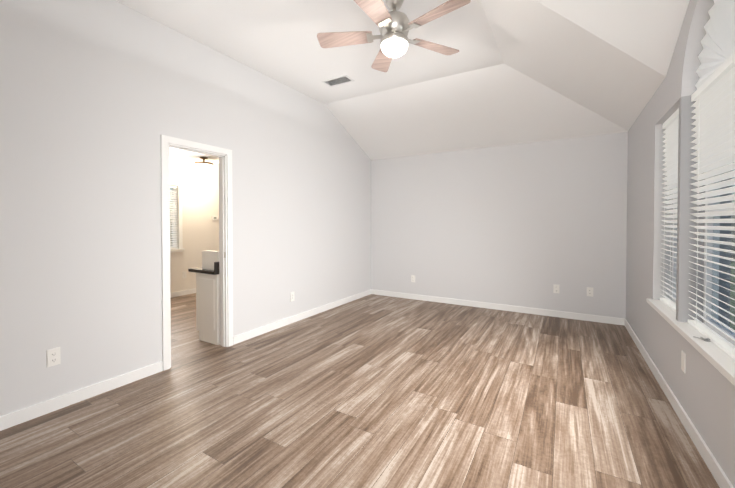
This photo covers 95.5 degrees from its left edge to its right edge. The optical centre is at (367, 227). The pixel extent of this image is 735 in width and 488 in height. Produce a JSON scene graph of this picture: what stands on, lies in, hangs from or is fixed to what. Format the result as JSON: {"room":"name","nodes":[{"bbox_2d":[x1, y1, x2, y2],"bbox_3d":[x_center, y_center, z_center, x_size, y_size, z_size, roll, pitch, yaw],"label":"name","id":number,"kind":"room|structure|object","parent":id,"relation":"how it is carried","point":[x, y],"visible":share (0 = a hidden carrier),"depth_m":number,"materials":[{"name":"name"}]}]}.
{"room":"empty bedroom","nodes":[
{"label":"empty bedroom","id":0,"kind":"room"},
{"bbox_2d":[0,0,370,415],"bbox_3d":[-1.471,-0.397,3.563,0.105,3.277,6.089,1,1,30],"label":"wall","id":1,"kind":"structure","parent":0,"point":[98,98],"depth_m":2.67,"materials":[{"name":"white paint"}]},
{"bbox_2d":[46,347,60,366],"bbox_3d":[-2.160,0.890,2.300,0.008,0.118,0.072,1,1,30],"label":"electrical outlet","id":2,"kind":"object","parent":1,"relation":"attached to","point":[53,355],"visible":1,"depth_m":2.30,"materials":[{"name":"white plastic"}]},
{"bbox_2d":[0,361,162,430],"bbox_3d":[-2.345,1.223,1.985,0.013,0.085,2.172,1,1,30],"label":"baseboard","id":3,"kind":"structure","parent":1,"relation":"attached to","point":[9,420],"depth_m":2.39,"materials":[{"name":"white wood"}]},
{"bbox_2d":[160,135,232,370],"bbox_3d":[-1.661,0.217,3.250,0.137,2.058,0.714,1,1,30],"label":"door frame","id":4,"kind":"structure","parent":1,"relation":"attached to","point":[165,140],"depth_m":3.46,"materials":[{"name":"white wood"}]},
{"bbox_2d":[212,262,218,269],"bbox_3d":[-1.217,0.401,4.171,0.020,0.098,1.534,1,1,30],"label":"backsplash","id":5,"kind":"structure","parent":1,"relation":"attached to","point":[215,265],"depth_m":3.53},
{"bbox_2d":[290,292,293,301],"bbox_3d":[-0.970,0.890,4.323,0.008,0.118,0.072,1,1,30],"label":"electrical outlet","id":6,"kind":"object","parent":1,"relation":"attached to","point":[291,296],"visible":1,"depth_m":4.31,"materials":[{"name":"white plastic"}]},
{"bbox_2d":[233,289,371,344],"bbox_3d":[-0.685,1.181,4.806,0.013,0.085,2.922,1,1,30],"label":"baseboard","id":7,"kind":"structure","parent":1,"relation":"attached to","point":[239,338],"depth_m":4.33,"materials":[{"name":"white wood"}]},
{"bbox_2d":[169,156,218,292],"bbox_3d":[-3.649,-0.057,5.459,0.105,2.540,5.039,1,1,30],"label":"wall","id":8,"kind":"structure","parent":0,"point":[200,200],"depth_m":6.13,"materials":[{"name":"white paint"}]},
{"bbox_2d":[169,181,184,252],"bbox_3d":[-3.587,-0.183,5.549,0.170,1.230,1.010,1,1,30],"label":"bathroom window","id":9,"kind":"structure","parent":8,"relation":"in","point":[173,216],"depth_m":5.89,"materials":[{"name":"white plastic"}]},
{"bbox_2d":[170,288,195,297],"bbox_3d":[-3.599,1.171,5.448,0.013,0.085,4.829,1,1,30],"label":"baseboard","id":10,"kind":"structure","parent":8,"relation":"attached to","point":[185,292],"depth_m":5.97,"materials":[{"name":"white wood"}]},
{"bbox_2d":[169,148,218,164],"bbox_3d":[-2.464,-1.241,4.744,2.856,0.050,5.039,1,1,30],"label":"ceiling","id":11,"kind":"structure","parent":0,"point":[183,154],"depth_m":5.69,"materials":[{"name":"white paint"}]},
{"bbox_2d":[194,157,212,169],"bbox_3d":[-2.870,-1.122,5.856,0.310,0.222,0.310,1,1,30],"label":"light","id":12,"kind":"object","parent":11,"relation":"attached to","point":[203,165],"visible":1,"depth_m":5.78,"materials":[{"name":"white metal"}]},
{"bbox_2d":[0,293,719,487],"bbox_3d":[-1.073,1.275,3.354,7.090,0.060,6.479,1,1,30],"label":"floor","id":13,"kind":"structure","parent":0,"point":[374,391],"depth_m":2.26,"materials":[{"name":"brown wood"}]},
{"bbox_2d":[196,274,219,344],"bbox_3d":[-1.377,0.855,4.281,0.401,0.750,1.519,1,1,30],"label":"bathroom vanity","id":14,"kind":"object","parent":13,"relation":"on","point":[207,304],"depth_m":3.60,"materials":[{"name":"white wood"}]},
{"bbox_2d":[188,266,218,273],"bbox_3d":[-1.409,0.464,4.280,0.461,0.032,1.544,1,1,30],"label":"countertop","id":15,"kind":"structure","parent":14,"relation":"on","point":[204,269],"depth_m":3.64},
{"bbox_2d":[116,0,689,159],"bbox_3d":[0.170,-1.496,2.581,3.764,0.650,5.939,1,1,30],"label":"ceiling","id":16,"kind":"structure","parent":0,"point":[510,72],"depth_m":3.34,"materials":[{"name":"white paint"}]},
{"bbox_2d":[321,75,353,86],"bbox_3d":[-0.361,-1.788,4.083,0.360,0.010,0.190,1,1,30],"label":"ceiling vent","id":17,"kind":"object","parent":16,"relation":"in","point":[339,80],"visible":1,"depth_m":4.08,"materials":[{"name":"white metal"}]},
{"bbox_2d":[317,0,470,71],"bbox_3d":[0.200,-1.550,2.549,1.180,0.440,1.150,1,1,30],"label":"fan","id":18,"kind":"object","parent":16,"relation":"hanging from","point":[395,25],"visible":1,"depth_m":2.52,"materials":[{"name":"wood"}]},
{"bbox_2d":[371,132,627,318],"bbox_3d":[1.795,-0.420,5.112,3.954,3.277,0.105,1,1,30],"label":"wall","id":19,"kind":"structure","parent":0,"point":[530,224],"depth_m":4.88,"materials":[{"name":"white paint"}]},
{"bbox_2d":[372,289,623,324],"bbox_3d":[1.645,1.175,5.156,3.674,0.085,0.013,1,1,30],"label":"baseboard","id":20,"kind":"structure","parent":19,"relation":"attached to","point":[578,316],"depth_m":4.89,"materials":[{"name":"white wood"}]},
{"bbox_2d":[553,284,558,292],"bbox_3d":[2.597,0.841,4.593,0.072,0.118,0.008,1,1,30],"label":"electrical outlet","id":21,"kind":"object","parent":19,"relation":"attached to","point":[555,288],"visible":1,"depth_m":4.59,"materials":[{"name":"white plastic"}]},
{"bbox_2d":[587,287,592,296],"bbox_3d":[2.929,0.844,4.398,0.072,0.118,0.008,1,1,30],"label":"electrical outlet","id":22,"kind":"object","parent":19,"relation":"attached to","point":[589,291],"visible":1,"depth_m":4.40,"materials":[{"name":"white plastic"}]},
{"bbox_2d":[626,0,734,487],"bbox_3d":[1.847,-0.367,1.550,0.250,3.277,5.984,1,1,30],"label":"wall","id":23,"kind":"structure","parent":0,"point":[703,389],"depth_m":2.29,"materials":[{"name":"grey paint"}]},
{"bbox_2d":[660,108,678,311],"bbox_3d":[2.387,-0.130,2.598,0.061,1.523,0.688,1,1,30],"label":"window blind","id":24,"kind":"object","parent":23,"relation":"attached to","point":[671,127],"visible":0.52,"depth_m":2.70,"materials":[{"name":"white plastic"}]},
{"bbox_2d":[672,183,677,302],"bbox_3d":[2.469,-0.128,2.550,0.060,1.530,0.704,1,1,30],"label":"window","id":25,"kind":"structure","parent":23,"relation":"in","point":[674,265],"depth_m":2.83,"materials":[{"name":"grey glass"}]},
{"bbox_2d":[624,319,733,487],"bbox_3d":[1.761,1.227,1.685,0.013,0.085,5.879,1,1,30],"label":"baseboard","id":26,"kind":"structure","parent":23,"relation":"attached to","point":[722,480],"depth_m":2.08,"materials":[{"name":"white wood"}]},
{"bbox_2d":[681,351,685,373],"bbox_3d":[2.055,0.872,2.175,0.008,0.125,0.072,1,1,30],"label":"electrical outlet plate","id":27,"kind":"object","parent":23,"relation":"attached to","point":[683,361],"visible":0.98,"depth_m":2.16,"materials":[{"name":"white plastic"}]},
{"bbox_2d":[646,298,734,385],"bbox_3d":[1.913,0.665,1.824,0.170,0.035,2.639,1,1,30],"label":"window sill","id":28,"kind":"structure","parent":23,"relation":"attached to","point":[721,361],"depth_m":1.88,"materials":[{"name":"white wood"}]},
{"bbox_2d":[693,336,710,341],"bbox_3d":[1.941,0.641,1.931,0.079,0.009,0.075,1,1,30],"label":"keys","id":29,"kind":"object","parent":28,"relation":"on","point":[704,339],"visible":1,"depth_m":1.92,"materials":[{"name":"silver metal"}]},
{"bbox_2d":[695,0,734,88],"bbox_3d":[1.972,-1.141,1.752,0.122,0.520,1.039,1,1,30],"label":"window blind","id":30,"kind":"object","parent":23,"relation":"in","point":[718,45],"visible":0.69,"depth_m":1.93,"materials":[{"name":"white plastic"}]},
{"bbox_2d":[703,167,734,345],"bbox_3d":[1.999,-0.116,1.751,0.060,1.530,1.039,1,1,30],"label":"window","id":31,"kind":"structure","parent":23,"relation":"in","point":[715,287],"depth_m":2.16,"materials":[{"name":"white plastic"}]},
{"bbox_2d":[688,52,734,359],"bbox_3d":[1.917,-0.118,1.799,0.061,1.523,1.023,1,1,30],"label":"window blind","id":32,"kind":"object","parent":31,"relation":"attached to","point":[713,95],"visible":1,"depth_m":1.91,"materials":[{"name":"white plastic"}]},
{"label":"outside","id":33,"kind":"structure","parent":0,"visible":0},
{"bbox_2d":[730,262,734,329],"bbox_3d":[15.343,1.763,-4.548,29.210,0.100,32.000,1,1,30],"label":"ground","id":34,"kind":"structure","parent":33,"point":[732,303],"depth_m":7.56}
]}

